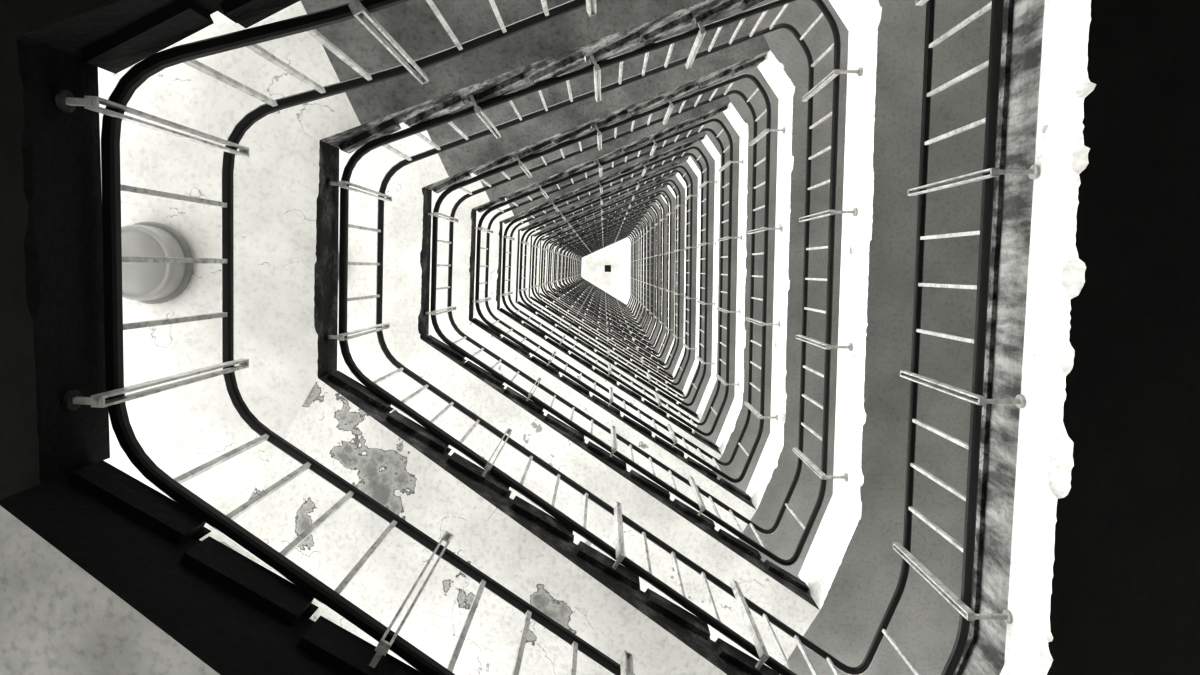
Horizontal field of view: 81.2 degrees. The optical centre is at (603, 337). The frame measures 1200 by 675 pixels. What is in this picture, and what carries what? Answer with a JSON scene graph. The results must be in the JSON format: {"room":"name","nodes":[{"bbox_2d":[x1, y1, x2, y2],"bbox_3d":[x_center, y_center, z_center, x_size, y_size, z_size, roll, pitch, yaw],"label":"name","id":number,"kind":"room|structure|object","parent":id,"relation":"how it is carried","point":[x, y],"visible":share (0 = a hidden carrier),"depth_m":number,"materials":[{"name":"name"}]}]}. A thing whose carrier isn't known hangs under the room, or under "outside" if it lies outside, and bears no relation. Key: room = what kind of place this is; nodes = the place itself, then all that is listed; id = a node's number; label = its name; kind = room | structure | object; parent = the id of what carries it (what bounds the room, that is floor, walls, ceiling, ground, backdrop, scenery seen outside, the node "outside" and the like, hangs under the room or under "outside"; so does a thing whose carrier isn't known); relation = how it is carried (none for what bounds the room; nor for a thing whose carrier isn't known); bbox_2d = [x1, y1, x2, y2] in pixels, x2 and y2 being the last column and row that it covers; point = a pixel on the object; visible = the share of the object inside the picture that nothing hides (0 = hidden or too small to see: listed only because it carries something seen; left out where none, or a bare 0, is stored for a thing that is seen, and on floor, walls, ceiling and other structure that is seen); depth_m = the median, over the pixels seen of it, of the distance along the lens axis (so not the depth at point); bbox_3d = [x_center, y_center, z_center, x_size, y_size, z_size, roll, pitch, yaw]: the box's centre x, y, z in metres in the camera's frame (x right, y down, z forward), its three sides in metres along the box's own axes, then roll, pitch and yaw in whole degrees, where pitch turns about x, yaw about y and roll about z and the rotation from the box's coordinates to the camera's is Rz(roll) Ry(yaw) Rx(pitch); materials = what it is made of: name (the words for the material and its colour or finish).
{"room":"stairwell","nodes":[
{"label":"stairwell","id":0,"kind":"room"},
{"bbox_2d":[0,0,109,499],"bbox_3d":[-3.050,-0.369,2.787,1.900,0.380,4.405,0,-84,0],"label":"stair landing","id":1,"kind":"structure","parent":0,"point":[52,333],"depth_m":2.69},
{"bbox_2d":[6,0,299,73],"bbox_3d":[-0.243,-2.882,3.168,4.975,1.630,3.488,0,-84,0],"label":"flight","id":2,"kind":"object","parent":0,"point":[113,36],"depth_m":2.75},
{"bbox_2d":[0,460,423,674],"bbox_3d":[-0.370,2.550,2.437,5.140,1.450,3.944,0,-84,0],"label":"flight","id":3,"kind":"object","parent":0,"point":[102,572],"depth_m":2.54,"materials":[{"name":"black"}]},
{"bbox_2d":[98,11,338,541],"bbox_3d":[-3.040,-0.626,5.395,1.920,0.380,4.405,0,-84,0],"label":"stair landing","id":4,"kind":"structure","parent":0,"point":[286,215],"depth_m":5.23,"materials":[{"name":"white concrete"}]},
{"bbox_2d":[221,542,316,621],"bbox_3d":[0.043,0.802,30.486,8.743,63.720,1.103,20,-85,-2],"label":"wall","id":5,"kind":"structure","parent":0,"point":[314,618],"depth_m":5.23,"materials":[{"name":"paint"}]},
{"bbox_2d":[337,131,431,392],"bbox_3d":[-3.040,-0.918,8.350,1.920,0.380,4.405,0,-84,0],"label":"stair landing","id":6,"kind":"structure","parent":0,"point":[407,228],"depth_m":8.17,"materials":[{"name":"white concrete"}]},
{"bbox_2d":[473,209,502,324],"bbox_3d":[-3.040,-1.500,14.262,1.920,0.380,4.405,0,-84,0],"label":"stair landing","id":7,"kind":"structure","parent":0,"point":[495,244],"depth_m":14.09,"materials":[{"name":"white concrete"}]},
{"bbox_2d":[225,370,778,674],"bbox_3d":[-0.370,2.303,4.935,5.140,1.670,3.944,0,-84,0],"label":"flight","id":8,"kind":"object","parent":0,"point":[343,425],"depth_m":5.03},
{"bbox_2d":[261,0,763,153],"bbox_3d":[-0.233,-3.203,5.944,4.955,1.980,3.392,0,-84,0],"label":"flight","id":9,"kind":"object","parent":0,"point":[347,121],"depth_m":5.45,"materials":[{"name":"grey concrete"}]},
{"bbox_2d":[530,236,540,297],"bbox_3d":[-3.040,-2.375,23.129,1.920,0.380,4.405,0,-84,0],"label":"stair landing","id":10,"kind":"structure","parent":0,"point":[533,238],"depth_m":22.96,"materials":[{"name":"white concrete"}]},
{"bbox_2d":[539,240,547,294],"bbox_3d":[-3.040,-2.666,26.084,1.920,0.380,4.405,0,-84,0],"label":"stair landing","id":11,"kind":"structure","parent":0,"point":[542,242],"depth_m":25.91,"materials":[{"name":"white concrete"}]},
{"bbox_2d":[547,243,553,290],"bbox_3d":[-3.040,-2.957,29.040,1.920,0.380,4.405,0,-84,0],"label":"stair landing","id":12,"kind":"structure","parent":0,"point":[549,245],"depth_m":28.88,"materials":[{"name":"white concrete"}]},
{"bbox_2d":[552,246,558,288],"bbox_3d":[-3.040,-3.249,31.996,1.920,0.380,4.405,0,-84,0],"label":"stair landing","id":13,"kind":"structure","parent":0,"point":[553,286],"depth_m":31.83,"materials":[{"name":"white concrete"}]},
{"bbox_2d":[557,248,561,286],"bbox_3d":[-3.040,-3.540,34.951,1.920,0.380,4.405,0,-84,0],"label":"stair landing","id":14,"kind":"structure","parent":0,"point":[559,248],"depth_m":34.76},
{"bbox_2d":[561,250,565,284],"bbox_3d":[-3.040,-3.831,37.907,1.920,0.380,4.405,0,-84,0],"label":"stair landing","id":15,"kind":"structure","parent":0,"point":[563,250],"depth_m":37.76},
{"bbox_2d":[564,251,567,283],"bbox_3d":[-3.040,-4.123,40.863,1.920,0.380,4.405,0,-84,0],"label":"stair landing","id":16,"kind":"structure","parent":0,"point":[567,251],"depth_m":40.68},
{"bbox_2d":[397,7,769,193],"bbox_3d":[-0.233,-3.495,8.900,4.955,1.980,3.392,0,-84,0],"label":"flight","id":17,"kind":"object","parent":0,"point":[438,172],"depth_m":8.68,"materials":[{"name":"grey concrete"}]},
{"bbox_2d":[463,80,729,212],"bbox_3d":[-0.233,-3.786,11.856,4.955,1.980,3.392,0,-84,0],"label":"flight","id":18,"kind":"object","parent":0,"point":[480,202],"depth_m":11.69,"materials":[{"name":"grey concrete"}]},
{"bbox_2d":[495,121,705,223],"bbox_3d":[-0.233,-4.077,14.811,4.955,1.980,3.392,0,-84,0],"label":"flight","id":19,"kind":"object","parent":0,"point":[509,216],"depth_m":14.68,"materials":[{"name":"grey concrete"}]},
{"bbox_2d":[515,147,689,231],"bbox_3d":[-0.233,-4.369,17.767,4.955,1.980,3.392,0,-84,0],"label":"flight","id":20,"kind":"object","parent":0,"point":[527,225],"depth_m":17.68,"materials":[{"name":"grey concrete"}]},
{"bbox_2d":[529,166,676,236],"bbox_3d":[-0.233,-4.660,20.723,4.955,1.980,3.392,0,-84,0],"label":"flight","id":21,"kind":"object","parent":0,"point":[536,233],"depth_m":20.67,"materials":[{"name":"grey concrete"}]},
{"bbox_2d":[555,286,652,349],"bbox_3d":[-0.370,-0.319,31.536,5.140,1.670,3.944,0,-84,0],"label":"flight","id":22,"kind":"object","parent":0,"point":[558,286],"depth_m":31.52,"materials":[{"name":"white concrete"}]},
{"bbox_2d":[389,335,819,668],"bbox_3d":[-0.370,2.012,7.890,5.140,1.670,3.944,0,-84,0],"label":"flight","id":23,"kind":"object","parent":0,"point":[778,592],"depth_m":7.71,"materials":[{"name":"white concrete"}]},
{"bbox_2d":[535,293,673,383],"bbox_3d":[-0.370,0.555,22.669,5.140,1.670,3.944,0,-84,0],"label":"flight","id":24,"kind":"object","parent":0,"point":[543,296],"depth_m":22.58,"materials":[{"name":"white concrete"}]},
{"bbox_2d":[550,288,658,358],"bbox_3d":[-0.370,-0.027,28.580,5.140,1.670,3.944,0,-84,0],"label":"flight","id":25,"kind":"object","parent":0,"point":[553,288],"depth_m":28.53,"materials":[{"name":"white concrete"}]},
{"bbox_2d":[560,285,648,341],"bbox_3d":[-0.370,-0.610,34.492,5.140,1.670,3.944,0,-84,0],"label":"flight","id":26,"kind":"object","parent":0,"point":[562,285],"depth_m":34.41,"materials":[{"name":"white concrete"}]},
{"bbox_2d":[563,284,645,335],"bbox_3d":[-0.370,-0.902,37.447,5.140,1.670,3.944,0,-84,0],"label":"flight","id":27,"kind":"object","parent":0,"point":[566,284],"depth_m":37.43,"materials":[{"name":"white concrete"}]},
{"bbox_2d":[566,283,642,330],"bbox_3d":[-0.370,-1.193,40.403,5.140,1.670,3.944,0,-84,0],"label":"flight","id":28,"kind":"object","parent":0,"point":[566,283],"depth_m":40.32,"materials":[{"name":"white concrete"}]},
{"bbox_2d":[569,282,639,326],"bbox_3d":[-0.370,-1.484,43.359,5.140,1.670,3.944,0,-84,0],"label":"flight","id":29,"kind":"object","parent":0,"point":[569,282],"depth_m":43.27,"materials":[{"name":"grey concrete"}]},
{"bbox_2d":[571,281,637,322],"bbox_3d":[-0.370,-1.776,46.314,5.140,1.670,3.944,0,-84,0],"label":"flight","id":30,"kind":"object","parent":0,"point":[571,281],"depth_m":46.26,"materials":[{"name":"grey concrete"}]},
{"bbox_2d":[525,296,684,403],"bbox_3d":[-0.370,0.847,19.713,5.140,1.670,3.944,0,-84,0],"label":"flight","id":31,"kind":"object","parent":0,"point":[535,301],"depth_m":19.61,"materials":[{"name":"white concrete"}]},
{"bbox_2d":[544,290,665,369],"bbox_3d":[-0.370,0.264,25.624,5.140,1.670,3.944,0,-84,0],"label":"flight","id":32,"kind":"object","parent":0,"point":[549,292],"depth_m":25.54,"materials":[{"name":"white concrete"}]},
{"bbox_2d":[511,301,699,432],"bbox_3d":[-0.370,1.138,16.757,5.140,1.670,3.944,0,-84,0],"label":"flight","id":33,"kind":"object","parent":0,"point":[551,325],"depth_m":16.63,"materials":[{"name":"white concrete"}]},
{"bbox_2d":[490,308,721,470],"bbox_3d":[-0.370,1.429,13.802,5.140,1.670,3.944,0,-84,0],"label":"flight","id":34,"kind":"object","parent":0,"point":[505,316],"depth_m":13.65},
{"bbox_2d":[456,318,756,538],"bbox_3d":[-0.370,1.721,10.846,5.140,1.670,3.944,0,-84,0],"label":"flight","id":35,"kind":"object","parent":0,"point":[514,354],"depth_m":10.68,"materials":[{"name":"white concrete"}]},
{"bbox_2d":[580,236,633,307],"bbox_3d":[0.150,-6.115,64.079,8.800,0.200,9.600,0,-84,0],"label":"ceiling","id":36,"kind":"structure","parent":0,"point":[617,282],"depth_m":63.97,"materials":[{"name":"white paint"}]},
{"bbox_2d":[605,265,610,271],"bbox_3d":[0.350,-6.251,63.413,0.560,1.100,0.600,0,-84,0],"label":"hanging lantern","id":37,"kind":"object","parent":36,"relation":"hanging from","point":[607,267],"visible":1,"depth_m":62.89,"materials":[{"name":"metal"}]},
{"bbox_2d":[631,232,636,309],"bbox_3d":[2.862,-5.439,57.464,2.876,0.820,9.049,0,-84,0],"label":"stair landing","id":38,"kind":"structure","parent":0,"point":[631,232],"depth_m":57.17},
{"bbox_2d":[632,229,638,314],"bbox_3d":[2.862,-5.148,54.508,2.876,0.820,9.049,0,-84,0],"label":"stair landing","id":39,"kind":"structure","parent":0,"point":[634,229],"depth_m":54.14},
{"bbox_2d":[634,228,638,315],"bbox_3d":[2.862,-4.857,51.552,2.876,0.820,9.049,0,-84,0],"label":"stair landing","id":40,"kind":"structure","parent":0,"point":[635,228],"depth_m":51.46,"materials":[{"name":"white concrete"}]},
{"bbox_2d":[635,225,641,321],"bbox_3d":[2.862,-4.565,48.597,2.876,0.820,9.049,0,-84,0],"label":"stair landing","id":41,"kind":"structure","parent":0,"point":[637,225],"depth_m":48.12,"materials":[{"name":"grey concrete"}]},
{"bbox_2d":[638,221,644,323],"bbox_3d":[2.862,-4.274,45.641,2.876,0.820,9.049,0,-84,0],"label":"stair landing","id":42,"kind":"structure","parent":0,"point":[639,221],"depth_m":45.45,"materials":[{"name":"white concrete"}]},
{"bbox_2d":[640,218,648,327],"bbox_3d":[2.862,-3.983,42.685,2.876,0.820,9.049,0,-84,0],"label":"stair landing","id":43,"kind":"structure","parent":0,"point":[647,253],"depth_m":42.27,"materials":[{"name":"white concrete"}]},
{"bbox_2d":[643,213,652,332],"bbox_3d":[2.862,-3.691,39.730,2.876,0.820,9.049,0,-84,0],"label":"stair landing","id":44,"kind":"structure","parent":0,"point":[645,214],"depth_m":39.42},
{"bbox_2d":[646,208,655,337],"bbox_3d":[2.862,-3.400,36.774,2.876,0.820,9.049,0,-84,0],"label":"stair landing","id":45,"kind":"structure","parent":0,"point":[650,210],"depth_m":36.38,"materials":[{"name":"grey concrete"}]},
{"bbox_2d":[649,202,660,344],"bbox_3d":[2.862,-3.109,33.818,2.876,0.820,9.049,0,-84,0],"label":"stair landing","id":46,"kind":"structure","parent":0,"point":[654,204],"depth_m":33.43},
{"bbox_2d":[653,195,667,352],"bbox_3d":[2.862,-2.817,30.862,2.876,0.820,9.049,0,-84,0],"label":"stair landing","id":47,"kind":"structure","parent":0,"point":[659,197],"depth_m":30.49,"materials":[{"name":"grey concrete"}]},
{"bbox_2d":[658,187,675,361],"bbox_3d":[2.862,-2.526,27.907,2.876,0.820,9.049,0,-84,0],"label":"stair landing","id":48,"kind":"structure","parent":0,"point":[673,219],"depth_m":27.51,"materials":[{"name":"grey concrete"}]},
{"bbox_2d":[664,175,685,374],"bbox_3d":[2.862,-2.235,24.951,2.876,0.820,9.049,0,-84,0],"label":"stair landing","id":49,"kind":"structure","parent":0,"point":[682,190],"depth_m":24.58,"materials":[{"name":"grey concrete"}]},
{"bbox_2d":[671,161,697,390],"bbox_3d":[2.862,-1.943,21.995,2.876,0.820,9.049,0,-84,0],"label":"stair landing","id":50,"kind":"structure","parent":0,"point":[680,386],"depth_m":21.66,"materials":[{"name":"grey concrete"}]},
{"bbox_2d":[681,141,715,412],"bbox_3d":[2.862,-1.652,19.040,2.876,0.820,9.049,0,-84,0],"label":"stair landing","id":51,"kind":"structure","parent":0,"point":[691,161],"depth_m":18.74,"materials":[{"name":"white concrete"}]},
{"bbox_2d":[693,112,739,449],"bbox_3d":[2.862,-1.361,16.084,2.876,0.820,9.049,0,-84,0],"label":"stair landing","id":52,"kind":"structure","parent":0,"point":[710,142],"depth_m":15.78,"materials":[{"name":"white concrete"}]},
{"bbox_2d":[713,64,778,492],"bbox_3d":[2.862,-1.069,13.128,2.876,0.820,9.049,0,-84,0],"label":"stair landing","id":53,"kind":"structure","parent":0,"point":[738,113],"depth_m":12.79,"materials":[{"name":"white concrete"}]},
{"bbox_2d":[738,0,848,579],"bbox_3d":[2.862,-0.778,10.173,2.876,0.820,9.049,0,-84,0],"label":"stair landing","id":54,"kind":"structure","parent":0,"point":[785,68],"depth_m":9.83,"materials":[{"name":"white concrete"}]},
{"bbox_2d":[779,0,991,674],"bbox_3d":[2.862,-0.487,7.217,2.876,0.820,9.049,0,-84,0],"label":"stair landing","id":55,"kind":"structure","parent":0,"point":[851,568],"depth_m":6.92,"materials":[{"name":"white concrete"}]},
{"bbox_2d":[954,0,1199,674],"bbox_3d":[2.862,-0.195,4.261,2.876,0.820,9.049,0,-84,0],"label":"stair landing","id":56,"kind":"structure","parent":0,"point":[1087,531],"depth_m":3.96,"materials":[{"name":"white concrete"}]},
{"bbox_3d":[0.150,0.366,-1.672,8.800,0.200,9.600,0,-84,0],"label":"floor","id":57,"kind":"structure","parent":0,"visible":0},
{"bbox_2d":[55,0,1039,674],"bbox_3d":[0.151,-2.962,32.470,4.470,60.751,5.952,0,-84,0],"label":"railing","id":58,"kind":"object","parent":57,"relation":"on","point":[116,104],"depth_m":5.39,"materials":[{"name":"metal"}]},
{"bbox_2d":[121,222,192,303],"bbox_3d":[-3.330,-0.541,5.078,0.600,0.262,0.600,0,-84,0],"label":"ceiling lamp","id":59,"kind":"object","parent":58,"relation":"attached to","point":[144,282],"visible":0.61,"depth_m":4.97,"materials":[{"name":"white glass"}]},
{"bbox_2d":[426,189,475,344],"bbox_3d":[-3.040,-1.209,11.306,1.920,0.380,4.405,0,-84,0],"label":"stair landing","id":60,"kind":"structure","parent":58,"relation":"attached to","point":[464,237],"depth_m":11.13,"materials":[{"name":"white concrete"}]},
{"bbox_2d":[500,221,519,311],"bbox_3d":[-3.040,-1.792,17.217,1.920,0.380,4.405,0,-84,0],"label":"stair landing","id":61,"kind":"structure","parent":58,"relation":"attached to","point":[515,246],"depth_m":17.05,"materials":[{"name":"white concrete"}]},
{"bbox_2d":[517,229,531,303],"bbox_3d":[-3.040,-2.083,20.173,1.920,0.380,4.405,0,-84,0],"label":"stair landing","id":62,"kind":"structure","parent":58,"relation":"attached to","point":[529,249],"depth_m":20.00,"materials":[{"name":"white concrete"}]},
{"bbox_2d":[539,179,668,240],"bbox_3d":[-0.233,-4.951,23.678,4.955,1.980,3.392,0,-84,0],"label":"flight","id":63,"kind":"object","parent":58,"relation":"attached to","point":[590,218],"depth_m":23.63,"materials":[{"name":"grey concrete"}]},
{"bbox_2d":[546,190,661,243],"bbox_3d":[-0.233,-5.243,26.634,4.955,1.980,3.392,0,-84,0],"label":"flight","id":64,"kind":"object","parent":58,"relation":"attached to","point":[614,214],"depth_m":26.61,"materials":[{"name":"grey concrete"}]},
{"bbox_2d":[552,198,655,246],"bbox_3d":[-0.233,-5.534,29.590,4.955,1.980,3.392,0,-84,0],"label":"flight","id":65,"kind":"object","parent":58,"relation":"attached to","point":[653,198],"depth_m":29.65,"materials":[{"name":"grey concrete"}]},
{"bbox_2d":[562,210,646,249],"bbox_3d":[-0.233,-6.117,35.501,4.955,1.980,3.392,0,-84,0],"label":"flight","id":66,"kind":"object","parent":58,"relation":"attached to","point":[645,210],"depth_m":35.58,"materials":[{"name":"grey concrete"}]},
{"bbox_2d":[565,214,643,250],"bbox_3d":[-0.233,-6.408,38.457,4.955,1.980,3.392,0,-84,0],"label":"flight","id":67,"kind":"object","parent":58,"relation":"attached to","point":[643,214],"depth_m":38.56,"materials":[{"name":"grey concrete"}]},
{"bbox_2d":[570,222,638,253],"bbox_3d":[-0.233,-6.991,44.368,4.955,1.980,3.392,0,-84,0],"label":"flight","id":68,"kind":"object","parent":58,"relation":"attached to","point":[637,222],"depth_m":44.35,"materials":[{"name":"grey concrete"}]},
{"bbox_2d":[560,204,650,247],"bbox_3d":[-0.233,-5.825,32.546,4.955,1.980,3.392,0,-84,0],"label":"flight","id":69,"kind":"object","parent":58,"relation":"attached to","point":[650,204],"depth_m":32.59,"materials":[{"name":"grey concrete"}]},
{"bbox_2d":[571,218,640,251],"bbox_3d":[-0.233,-6.699,41.413,4.955,1.980,3.392,0,-84,0],"label":"flight","id":70,"kind":"object","parent":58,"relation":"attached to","point":[640,218],"depth_m":41.37,"materials":[{"name":"grey concrete"}]}
]}

